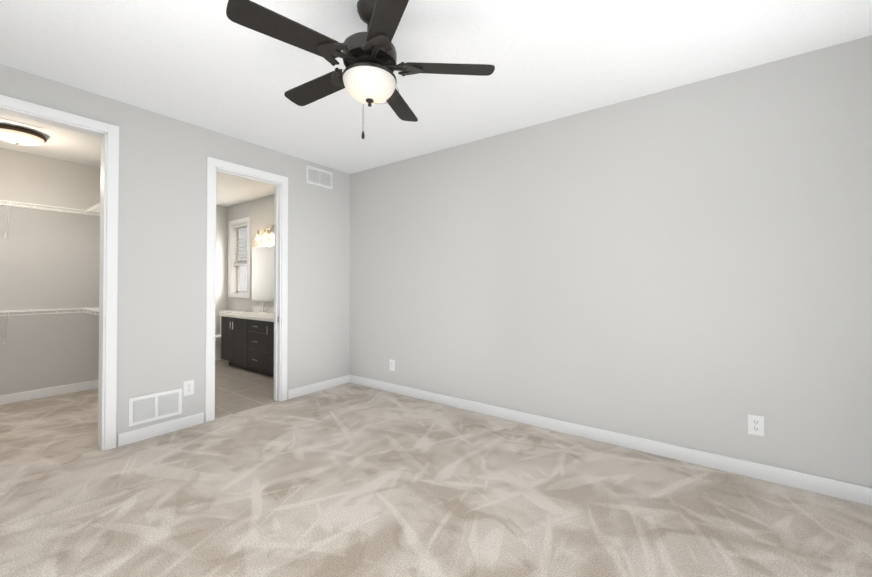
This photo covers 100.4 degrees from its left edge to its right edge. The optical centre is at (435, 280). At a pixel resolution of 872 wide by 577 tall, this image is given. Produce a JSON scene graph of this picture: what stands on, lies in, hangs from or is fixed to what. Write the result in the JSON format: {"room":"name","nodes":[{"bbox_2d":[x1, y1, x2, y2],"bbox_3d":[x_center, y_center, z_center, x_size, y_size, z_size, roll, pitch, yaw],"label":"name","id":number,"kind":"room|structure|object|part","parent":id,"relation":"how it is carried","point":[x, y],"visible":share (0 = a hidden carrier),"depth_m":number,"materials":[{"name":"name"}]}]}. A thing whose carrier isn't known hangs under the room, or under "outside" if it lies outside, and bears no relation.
{"room":"empty bedroom","nodes":[
{"label":"empty bedroom","id":0,"kind":"room"},
{"bbox_2d":[0,148,100,394],"bbox_3d":[-4.731,-0.045,3.870,0.113,2.745,1.924,0,-1,36],"label":"wall","id":1,"kind":"structure","parent":0,"point":[49,259],"depth_m":4.17,"materials":[{"name":"grey paint"}]},
{"bbox_2d":[0,200,81,238],"bbox_3d":[-4.550,-0.636,3.749,0.330,0.369,1.915,0,-1,36],"label":"wire closet shelf","id":2,"kind":"object","parent":1,"relation":"attached to","point":[1,203],"depth_m":3.89,"materials":[{"name":"white metal"}]},
{"bbox_2d":[0,307,93,344],"bbox_3d":[-4.550,0.500,3.737,0.330,0.369,1.915,0,-1,36],"label":"wire closet shelf","id":3,"kind":"object","parent":1,"relation":"attached to","point":[4,311],"depth_m":3.90,"materials":[{"name":"white metal"}]},
{"bbox_2d":[0,380,97,404],"bbox_3d":[-4.689,1.276,3.803,0.018,0.101,1.890,0,-1,36],"label":"baseboard","id":4,"kind":"structure","parent":1,"relation":"attached to","point":[39,393],"depth_m":4.14,"materials":[{"name":"white wood"}]},
{"bbox_2d":[81,307,98,314],"bbox_3d":[-3.399,0.504,3.883,1.361,0.364,0.325,0,-1,36],"label":"wire closet shelf","id":5,"kind":"object","parent":1,"relation":"attached to","point":[94,309],"depth_m":4.08,"materials":[{"name":"white metal"}]},
{"bbox_2d":[82,203,99,215],"bbox_3d":[-3.399,-0.632,3.895,1.361,0.364,0.325,0,-1,36],"label":"wire closet shelf","id":6,"kind":"object","parent":1,"relation":"attached to","point":[94,208],"depth_m":4.16,"materials":[{"name":"white metal"}]},
{"bbox_2d":[0,64,349,446],"bbox_3d":[-2.287,-0.051,3.310,0.112,2.745,4.118,0,-1,36],"label":"wall","id":7,"kind":"structure","parent":0,"point":[161,323],"depth_m":3.24,"materials":[{"name":"grey paint"}]},
{"bbox_2d":[0,94,118,450],"bbox_3d":[-2.922,0.043,2.436,0.148,2.538,1.184,0,-1,36],"label":"trim","id":8,"kind":"structure","parent":7,"relation":"attached to","point":[108,134],"depth_m":2.83,"materials":[{"name":"white wood"}]},
{"bbox_2d":[128,388,181,426],"bbox_3d":[-2.369,1.069,3.079,0.012,0.225,0.371,0,-1,36],"label":"air vent","id":9,"kind":"object","parent":7,"relation":"in","point":[151,407],"visible":1,"depth_m":3.07,"materials":[{"name":"white plastic"}]},
{"bbox_2d":[118,412,203,446],"bbox_3d":[-2.335,1.268,3.122,0.015,0.101,0.614,0,-1,36],"label":"baseboard","id":10,"kind":"structure","parent":7,"relation":"attached to","point":[136,435],"depth_m":3.09,"materials":[{"name":"white wood"}]},
{"bbox_2d":[183,380,193,395],"bbox_3d":[-2.228,0.969,3.276,0.009,0.130,0.081,0,-1,36],"label":"outlet","id":11,"kind":"object","parent":7,"relation":"attached to","point":[189,387],"visible":1,"depth_m":3.27,"materials":[{"name":"white plastic"}]},
{"bbox_2d":[205,157,287,422],"bbox_3d":[-1.956,0.085,3.764,0.148,2.482,0.824,0,-1,36],"label":"door frame","id":12,"kind":"structure","parent":7,"relation":"attached to","point":[279,182],"depth_m":3.87,"materials":[{"name":"white wood"}]},
{"bbox_2d":[287,374,349,398],"bbox_3d":[-1.398,1.283,4.411,0.015,0.101,0.877,0,-1,36],"label":"baseboard","id":13,"kind":"structure","parent":7,"relation":"attached to","point":[315,387],"depth_m":4.36,"materials":[{"name":"white wood"}]},
{"bbox_2d":[306,165,331,188],"bbox_3d":[-1.413,-1.252,4.420,0.012,0.208,0.371,0,-1,36],"label":"air vent","id":14,"kind":"object","parent":7,"relation":"in","point":[318,177],"visible":1,"depth_m":4.41,"materials":[{"name":"white plastic"}]},
{"bbox_2d":[215,205,227,333],"bbox_3d":[-4.484,-0.020,6.124,0.113,2.745,1.789,0,-1,36],"label":"wall","id":15,"kind":"structure","parent":0,"point":[221,254],"depth_m":6.73,"materials":[{"name":"grey paint"}]},
{"bbox_2d":[215,360,276,418],"bbox_3d":[-3.069,1.409,5.156,3.521,0.135,2.025,0,-1,36],"label":"floor","id":16,"kind":"structure","parent":0,"point":[237,389],"depth_m":4.44,"materials":[{"name":"beige tile"}]},
{"bbox_2d":[215,310,244,360],"bbox_3d":[-3.752,0.947,6.220,0.461,0.812,0.737,0,-1,36],"label":"toilet","id":17,"kind":"object","parent":16,"relation":"on","point":[217,347],"visible":0.19,"depth_m":6.13,"materials":[{"name":"white ceramic"}]},
{"bbox_2d":[221,316,273,376],"bbox_3d":[-2.367,0.952,5.324,2.261,0.782,0.568,0,-1,36],"label":"bathroom vanity","id":18,"kind":"object","parent":16,"relation":"on","point":[247,340],"depth_m":5.29,"materials":[{"name":"black wood"}]},
{"bbox_2d":[219,312,273,319],"bbox_3d":[-2.365,0.541,5.335,2.290,0.040,0.555,0,-1,36],"label":"countertop","id":19,"kind":"structure","parent":18,"relation":"on","point":[250,315],"depth_m":5.59,"materials":[{"name":"beige stone"}]},
{"bbox_2d":[0,382,871,576],"bbox_3d":[-1.263,1.380,2.551,7.256,0.135,4.118,0,-1,36],"label":"floor carpet","id":20,"kind":"object","parent":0,"point":[349,479],"visible":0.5,"depth_m":2.12,"materials":[{"name":"beige carpet"}]},
{"bbox_2d":[0,0,871,206],"bbox_3d":[-1.718,-1.496,2.913,8.381,0.135,4.118,0,-1,36],"label":"ceiling","id":21,"kind":"structure","parent":0,"point":[208,64],"depth_m":2.35,"materials":[{"name":"paint"}]},
{"bbox_2d":[0,124,46,145],"bbox_3d":[-3.992,-1.359,3.466,0.387,0.125,0.387,0,-1,36],"label":"closet ceiling light","id":22,"kind":"object","parent":21,"relation":"attached to","point":[17,135],"visible":1,"depth_m":3.40,"materials":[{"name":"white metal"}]},
{"bbox_2d":[0,113,50,129],"bbox_3d":[-3.526,-1.422,2.863,0.855,0.013,0.742,0,-1,36],"label":"trim","id":23,"kind":"structure","parent":21,"relation":"attached to","point":[22,121],"depth_m":3.24,"materials":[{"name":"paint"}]},
{"bbox_2d":[226,0,494,138],"bbox_3d":[-0.385,-1.083,1.914,1.227,0.712,1.263,0,-1,36],"label":"ceiling fan","id":24,"kind":"object","parent":21,"relation":"hanging from","point":[367,74],"visible":1,"depth_m":1.79,"materials":[{"name":"brown metal"}]},
{"bbox_3d":[-0.346,-0.990,1.896,0.272,0.099,0.272,0,-1,36],"label":"lamp shade","id":25,"kind":"part","parent":24,"relation":"part of","materials":[{"name":"white glass"}]},
{"bbox_2d":[227,35,871,487],"bbox_3d":[-0.561,-0.038,4.490,8.381,2.745,0.180,0,-1,36],"label":"wall","id":26,"kind":"structure","parent":0,"point":[689,265],"depth_m":2.76,"materials":[{"name":"grey paint"}]},
{"bbox_2d":[228,217,249,297],"bbox_3d":[-3.501,-0.398,6.619,0.758,1.411,0.198,0,-1,36],"label":"bathroom window","id":27,"kind":"structure","parent":26,"relation":"in","point":[235,275],"depth_m":6.73,"materials":[{"name":"white"}]},
{"bbox_2d":[233,223,246,265],"bbox_3d":[-3.512,-0.645,6.606,0.583,0.750,0.063,0,-1,36],"label":"window blind","id":28,"kind":"object","parent":27,"relation":"attached to","point":[237,227],"visible":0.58,"depth_m":6.62,"materials":[{"name":"white plastic"}]},
{"bbox_2d":[252,244,273,301],"bbox_3d":[-2.753,-0.118,5.957,1.007,0.922,0.023,0,-1,36],"label":"bathroom mirror","id":29,"kind":"object","parent":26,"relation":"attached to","point":[263,273],"visible":0.61,"depth_m":6.02,"materials":[{"name":"white mirror"}]},
{"bbox_2d":[252,304,273,311],"bbox_3d":[-2.208,0.477,5.552,2.290,0.096,0.021,0,-1,36],"label":"backsplash","id":30,"kind":"structure","parent":26,"relation":"attached to","point":[255,308],"depth_m":5.93,"materials":[{"name":"beige stone"}]},
{"bbox_2d":[253,225,273,244],"bbox_3d":[-2.746,-0.741,5.863,0.572,0.309,0.178,0,-1,36],"label":"sconce","id":31,"kind":"object","parent":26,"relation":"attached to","point":[270,229],"visible":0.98,"depth_m":5.87,"materials":[{"name":"white glass"}]},
{"bbox_2d":[390,359,394,370],"bbox_3d":[-0.523,1.012,4.333,0.081,0.130,0.009,0,-1,36],"label":"electrical outlet","id":32,"kind":"object","parent":26,"relation":"attached to","point":[392,365],"visible":1,"depth_m":4.33,"materials":[{"name":"white plastic"}]},
{"bbox_2d":[350,375,871,505],"bbox_3d":[0.770,1.271,3.388,4.725,0.101,0.015,0,-1,36],"label":"baseboard","id":33,"kind":"structure","parent":26,"relation":"attached to","point":[831,487],"depth_m":2.72,"materials":[{"name":"white wood"}]},
{"bbox_2d":[748,414,763,436],"bbox_3d":[2.123,0.961,2.411,0.081,0.130,0.009,0,-1,36],"label":"electrical outlet","id":34,"kind":"object","parent":26,"relation":"attached to","point":[755,424],"visible":1,"depth_m":2.41,"materials":[{"name":"white plastic"}]}
]}

